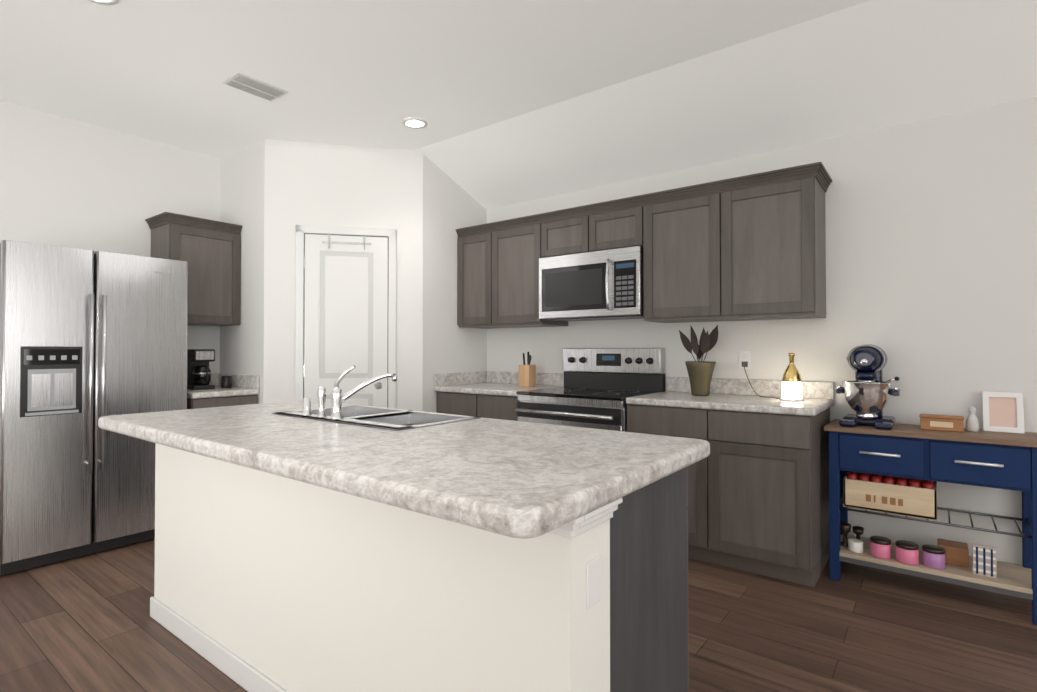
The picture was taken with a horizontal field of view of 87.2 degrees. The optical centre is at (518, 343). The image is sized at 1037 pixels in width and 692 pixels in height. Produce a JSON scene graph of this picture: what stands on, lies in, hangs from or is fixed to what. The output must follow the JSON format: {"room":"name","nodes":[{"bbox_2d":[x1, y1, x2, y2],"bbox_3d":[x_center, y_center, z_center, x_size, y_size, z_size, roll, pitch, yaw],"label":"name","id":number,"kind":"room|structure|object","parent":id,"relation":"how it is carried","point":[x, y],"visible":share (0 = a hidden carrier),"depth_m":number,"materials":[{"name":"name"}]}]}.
{"room":"kitchen","nodes":[
{"label":"kitchen","id":0,"kind":"room"},
{"bbox_2d":[0,100,220,372],"bbox_3d":[-3.537,-0.136,2.990,0.120,2.740,7.230,0,-1,37],"label":"wall","id":1,"kind":"structure","parent":0,"point":[68,182],"depth_m":3.73,"materials":[{"name":"white paint"}]},
{"bbox_2d":[145,212,241,325],"bbox_3d":[-2.412,-0.524,4.059,0.366,0.760,0.524,0,-1,37],"label":"upper cabinet","id":2,"kind":"object","parent":1,"relation":"attached to","point":[208,251],"visible":0.81,"depth_m":3.97,"materials":[{"name":"brown wood"}]},
{"bbox_2d":[220,139,264,403],"bbox_3d":[-2.090,-0.122,4.218,0.690,2.740,0.120,0,-1,37],"label":"wall","id":3,"kind":"structure","parent":0,"point":[242,204],"depth_m":4.11,"materials":[{"name":"white paint"}]},
{"bbox_2d":[263,139,422,410],"bbox_3d":[-1.308,-0.123,4.139,1.138,2.740,0.120,0,-1,-12],"label":"wall","id":4,"kind":"structure","parent":0,"point":[318,184],"depth_m":4.08,"materials":[{"name":"white paint"}]},
{"bbox_2d":[295,225,395,408],"bbox_3d":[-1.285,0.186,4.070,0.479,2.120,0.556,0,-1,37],"label":"door","id":5,"kind":"structure","parent":4,"relation":"attached to","point":[345,298],"depth_m":4.08,"materials":[{"name":"white paint"},{"name":"steel"}]},
{"bbox_2d":[422,154,486,412],"bbox_3d":[-0.558,-0.119,4.537,0.120,2.740,0.755,0,-1,37],"label":"wall","id":6,"kind":"structure","parent":0,"point":[450,207],"depth_m":4.38,"materials":[{"name":"white paint"}]},
{"bbox_2d":[434,371,485,386],"bbox_3d":[-0.471,0.286,4.523,0.020,0.099,0.615,0,-1,37],"label":"backsplash","id":7,"kind":"structure","parent":6,"relation":"attached to","point":[442,379],"depth_m":4.48,"materials":[{"name":"grey stone"}]},
{"bbox_2d":[0,538,1036,691],"bbox_3d":[-0.457,1.247,0.623,8.030,0.080,7.230,0,-1,37],"label":"floor","id":8,"kind":"structure","parent":0,"point":[86,623],"depth_m":2.30,"materials":[{"name":"brown wood"}]},
{"bbox_2d":[0,240,187,575],"bbox_3d":[-2.673,0.348,3.390,0.718,1.780,0.900,0,-1,37],"label":"refrigerator","id":9,"kind":"object","parent":8,"relation":"on","point":[89,339],"visible":0.85,"depth_m":3.11,"materials":[{"name":"silver metal"}]},
{"bbox_2d":[187,373,258,408],"bbox_3d":[-2.279,0.738,3.989,0.635,1.015,0.451,0,-1,37],"label":"base cabinet","id":10,"kind":"object","parent":8,"relation":"on","point":[243,390],"visible":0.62,"depth_m":3.87,"materials":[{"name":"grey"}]},
{"bbox_2d":[187,349,214,389],"bbox_3d":[-2.306,0.184,3.965,0.190,0.290,0.150,0,-1,37],"label":"coffee maker","id":11,"kind":"object","parent":10,"relation":"on","point":[198,372],"visible":0.92,"depth_m":3.93,"materials":[{"name":"black plastic"}]},
{"bbox_2d":[221,376,231,387],"bbox_3d":[-2.170,0.285,4.061,0.101,0.090,0.072,0,-1,37],"label":"coffee mug","id":12,"kind":"object","parent":10,"relation":"on","point":[226,381],"visible":1,"depth_m":4.04,"materials":[{"name":"black plastic"}]},
{"bbox_2d":[150,445,709,691],"bbox_3d":[-0.544,0.792,2.087,2.270,0.863,0.806,0,-1,37],"label":"kitchen island","id":13,"kind":"object","parent":8,"relation":"on","point":[308,544],"depth_m":1.54,"materials":[{"name":"white paint"}]},
{"bbox_2d":[98,401,709,548],"bbox_3d":[-0.600,0.334,2.040,2.316,0.052,0.997,0,-1,37],"label":"island countertop","id":14,"kind":"structure","parent":13,"relation":"on","point":[516,482],"depth_m":1.47,"materials":[{"name":"grey stone"}]},
{"bbox_2d":[298,365,396,420],"bbox_3d":[-0.728,0.196,2.333,0.321,0.220,0.274,0,-1,37],"label":"faucet","id":15,"kind":"object","parent":14,"relation":"on","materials":[{"name":"silver metal"}]},
{"bbox_2d":[274,405,474,428],"bbox_3d":[-0.629,0.405,2.351,0.844,0.197,0.449,0,-1,37],"label":"sink","id":16,"kind":"object","parent":14,"relation":"in","point":[376,417],"depth_m":2.39,"materials":[{"name":"silver metal"}]},
{"bbox_2d":[437,391,481,416],"bbox_3d":[-0.270,0.811,4.383,0.504,0.875,0.625,0,-1,37],"label":"base cabinet","id":17,"kind":"object","parent":8,"relation":"on","point":[467,405],"depth_m":4.13,"materials":[{"name":"brown"}]},
{"bbox_2d":[434,383,554,398],"bbox_3d":[-0.141,0.353,4.280,0.840,0.040,0.640,0,-1,37],"label":"countertop","id":18,"kind":"structure","parent":17,"relation":"on","point":[510,389],"depth_m":4.14,"materials":[{"name":"grey stone"}]},
{"bbox_2d":[519,352,535,386],"bbox_3d":[0.071,0.197,4.239,0.106,0.270,0.100,0,-1,37],"label":"knife block","id":19,"kind":"object","parent":18,"relation":"on","point":[527,375],"visible":1,"depth_m":4.21,"materials":[{"name":"brown wood"}]},
{"bbox_2d":[482,395,519,420],"bbox_3d":[0.013,0.809,4.167,0.464,0.875,0.625,0,-1,37],"label":"base cabinet","id":20,"kind":"object","parent":8,"relation":"on","point":[503,407],"depth_m":3.89,"materials":[{"name":"brown"}]},
{"bbox_2d":[515,348,664,431],"bbox_3d":[0.486,0.635,3.740,0.796,1.215,0.734,0,-1,37],"label":"range","id":21,"kind":"object","parent":8,"relation":"on","point":[601,385],"visible":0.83,"depth_m":3.75,"materials":[{"name":"silver metal"}]},
{"bbox_2d":[626,403,721,565],"bbox_3d":[1.059,0.800,3.368,0.552,0.875,0.625,0,-1,37],"label":"base cabinet","id":22,"kind":"object","parent":8,"relation":"on","point":[704,508],"depth_m":3.03,"materials":[{"name":"brown"}]},
{"bbox_2d":[722,411,829,586],"bbox_3d":[1.403,0.797,3.106,0.569,0.875,0.625,0,-1,37],"label":"base cabinet","id":23,"kind":"object","parent":8,"relation":"on","point":[758,489],"depth_m":2.83,"materials":[{"name":"brown"}]},
{"bbox_2d":[626,391,833,418],"bbox_3d":[1.240,0.341,3.226,1.018,0.040,0.640,0,-1,37],"label":"countertop","id":24,"kind":"structure","parent":23,"relation":"on","point":[760,405],"depth_m":3.02,"materials":[{"name":"grey stone"}]},
{"bbox_2d":[679,325,717,395],"bbox_3d":[1.127,0.101,3.446,0.256,0.444,0.204,0,-1,37],"label":"potted plant","id":25,"kind":"object","parent":24,"relation":"on","point":[700,373],"visible":1,"depth_m":3.38,"materials":[{"name":"beige ceramic"}]},
{"bbox_2d":[779,353,804,401],"bbox_3d":[1.539,0.185,3.068,0.130,0.268,0.130,0,-1,37],"label":"lamp","id":26,"kind":"object","parent":24,"relation":"on","point":[791,386],"visible":1,"depth_m":3.03,"materials":[{"name":"white"}]},
{"bbox_2d":[824,419,1036,624],"bbox_3d":[2.055,0.831,2.737,0.865,0.800,0.399,0,-1,37],"label":"kitchen cart","id":27,"kind":"object","parent":8,"relation":"on","point":[999,460],"visible":0.81,"depth_m":2.62,"materials":[{"name":"blue paint"}]},
{"bbox_2d":[840,522,864,546],"bbox_3d":[1.797,1.026,2.942,0.117,0.112,0.111,0,-1,37],"label":"pepper mill","id":28,"kind":"object","parent":27,"relation":"on","point":[845,529],"visible":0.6,"depth_m":2.93,"materials":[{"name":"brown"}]},
{"bbox_2d":[848,539,862,552],"bbox_3d":[1.763,1.055,2.850,0.068,0.053,0.067,0,-1,37],"label":"candle jar","id":29,"kind":"object","parent":27,"relation":"on","point":[855,545],"visible":1,"depth_m":2.83,"materials":[{"name":"white wax"}]},
{"bbox_2d":[836,344,899,429],"bbox_3d":[1.862,0.216,2.906,0.280,0.431,0.346,0,-1,37],"label":"stand mixer","id":30,"kind":"object","parent":27,"relation":"on","point":[868,391],"visible":1,"depth_m":2.81,"materials":[{"name":"blue"}]},
{"bbox_2d":[870,536,891,558],"bbox_3d":[1.847,1.036,2.779,0.092,0.088,0.091,0,-1,37],"label":"candle jar","id":31,"kind":"object","parent":27,"relation":"on","point":[880,546],"visible":1,"depth_m":2.75,"materials":[{"name":"pink glass"}]},
{"bbox_2d":[843,471,936,519],"bbox_3d":[1.922,0.766,2.822,0.390,0.167,0.226,0,-1,37],"label":"crate","id":32,"kind":"object","parent":27,"relation":"on","point":[911,497],"visible":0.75,"depth_m":2.74,"materials":[{"name":"brown wood"}]},
{"bbox_2d":[895,540,918,564],"bbox_3d":[1.929,1.035,2.705,0.096,0.090,0.095,0,-1,37],"label":"candle jar","id":33,"kind":"object","parent":27,"relation":"on","point":[907,552],"visible":1,"depth_m":2.67,"materials":[{"name":"pink glass"}]},
{"bbox_2d":[922,544,945,568],"bbox_3d":[2.021,1.035,2.653,0.092,0.088,0.091,0,-1,37],"label":"candle jar","id":34,"kind":"object","parent":27,"relation":"on","point":[933,556],"visible":1,"depth_m":2.62,"materials":[{"name":"purple glass"}]},
{"bbox_2d":[919,414,963,431],"bbox_3d":[2.116,0.394,2.726,0.176,0.072,0.086,0,-1,37],"label":"box","id":35,"kind":"object","parent":27,"relation":"on","point":[953,423],"visible":1,"depth_m":2.69,"materials":[{"name":"brown wood"}]},
{"bbox_2d":[937,538,968,566],"bbox_3d":[2.160,1.037,2.711,0.120,0.085,0.120,0,-1,37],"label":"shelf box","id":36,"kind":"object","parent":27,"relation":"on","point":[956,553],"visible":0.79,"depth_m":2.66,"materials":[{"name":"brown wood"}]},
{"bbox_2d":[965,406,978,431],"bbox_3d":[2.229,0.368,2.678,0.052,0.123,0.051,0,-1,37],"label":"figurine","id":37,"kind":"object","parent":27,"relation":"on","point":[972,423],"visible":1,"depth_m":2.66,"materials":[{"name":"grey ceramic"}]},
{"bbox_2d":[972,544,996,578],"bbox_3d":[2.162,1.008,2.529,0.085,0.140,0.017,0,-1,37],"label":"decorative sign","id":38,"kind":"object","parent":27,"relation":"on","point":[984,560],"visible":1,"depth_m":2.52,"materials":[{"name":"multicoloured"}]},
{"bbox_2d":[982,391,1024,432],"bbox_3d":[2.383,0.334,2.681,0.150,0.190,0.069,0,-1,37],"label":"photo frame","id":39,"kind":"object","parent":27,"relation":"on","point":[1003,411],"visible":0.98,"depth_m":2.68,"materials":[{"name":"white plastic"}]},
{"bbox_2d":[0,0,1036,208],"bbox_3d":[-0.457,-1.419,0.653,8.030,0.388,7.230,0,-1,37],"label":"ceiling","id":40,"kind":"structure","parent":0,"point":[510,102],"depth_m":2.92,"materials":[{"name":"white paint"}]},
{"bbox_2d":[88,0,118,4],"bbox_3d":[-1.819,-1.509,2.338,0.170,0.008,0.170,0,-1,37],"label":"recessed light","id":41,"kind":"object","parent":40,"relation":"in","point":[108,2],"visible":1,"depth_m":2.40,"materials":[{"name":"white"}]},
{"bbox_2d":[222,72,287,101],"bbox_3d":[-1.538,-1.496,3.190,0.196,0.013,0.296,0,-1,37],"label":"ceiling vent","id":42,"kind":"object","parent":40,"relation":"in","point":[251,85],"visible":1,"depth_m":3.17,"materials":[{"name":"white metal"}]},
{"bbox_2d":[402,118,427,128],"bbox_3d":[-0.702,-1.494,3.695,0.170,0.008,0.170,0,-1,37],"label":"recessed light","id":43,"kind":"object","parent":40,"relation":"in","point":[415,123],"visible":1,"depth_m":3.69,"materials":[{"name":"white"}]},
{"bbox_2d":[487,97,1036,564],"bbox_3d":[2.252,-0.137,2.943,6.520,2.740,0.120,0,-1,37],"label":"wall","id":44,"kind":"structure","parent":0,"point":[931,257],"depth_m":2.96,"materials":[{"name":"white paint"}]},
{"bbox_2d":[456,226,523,328],"bbox_3d":[-0.222,-0.527,4.519,0.435,0.757,0.376,0,-1,37],"label":"upper cabinet","id":45,"kind":"object","parent":44,"relation":"attached to","point":[476,249],"depth_m":4.38,"materials":[{"name":"brown wood"}]},
{"bbox_2d":[496,218,567,325],"bbox_3d":[0.063,-0.530,4.301,0.539,0.757,0.376,0,-1,37],"label":"upper cabinet","id":46,"kind":"object","parent":44,"relation":"attached to","point":[517,243],"depth_m":4.13,"materials":[{"name":"brown wood"}]},
{"bbox_2d":[540,206,595,257],"bbox_3d":[0.458,-0.771,4.003,0.454,0.282,0.376,0,-1,37],"label":"upper cabinet","id":47,"kind":"object","parent":44,"relation":"attached to","point":[574,232],"depth_m":3.85,"materials":[{"name":"brown wood"}]},
{"bbox_2d":[539,246,643,320],"bbox_3d":[0.567,-0.400,3.857,0.792,0.449,0.470,0,-1,37],"label":"microwave","id":48,"kind":"object","parent":47,"relation":"attached to","point":[598,285],"visible":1,"depth_m":3.68,"materials":[{"name":"silver metal"}]},
{"bbox_2d":[596,198,643,250],"bbox_3d":[0.733,-0.773,3.793,0.453,0.282,0.376,0,-1,37],"label":"upper cabinet","id":49,"kind":"object","parent":44,"relation":"attached to","point":[621,224],"depth_m":3.61,"materials":[{"name":"brown wood"}]},
{"bbox_2d":[486,371,833,398],"bbox_3d":[0.773,0.280,3.973,2.666,0.099,0.020,0,-1,37],"label":"backsplash","id":50,"kind":"structure","parent":44,"relation":"attached to","point":[810,389],"depth_m":3.51,"materials":[{"name":"grey stone"}]},
{"bbox_2d":[643,182,747,321],"bbox_3d":[1.133,-0.539,3.485,0.554,0.757,0.376,0,-1,37],"label":"upper cabinet","id":51,"kind":"object","parent":44,"relation":"attached to","point":[687,248],"depth_m":3.33,"materials":[{"name":"wood"}]},
{"bbox_2d":[739,351,779,398],"bbox_3d":[1.457,0.183,3.305,0.298,0.278,0.262,0,-1,37],"label":"electrical outlet","id":52,"kind":"object","parent":44,"relation":"attached to","point":[744,360],"visible":1,"depth_m":3.46,"materials":[{"name":"white plastic"}]},
{"bbox_2d":[732,166,827,320],"bbox_3d":[1.473,-0.542,3.225,0.556,0.757,0.376,0,-1,37],"label":"upper cabinet","id":53,"kind":"object","parent":44,"relation":"attached to","point":[748,247],"depth_m":3.04,"materials":[{"name":"brown wood"}]}
]}

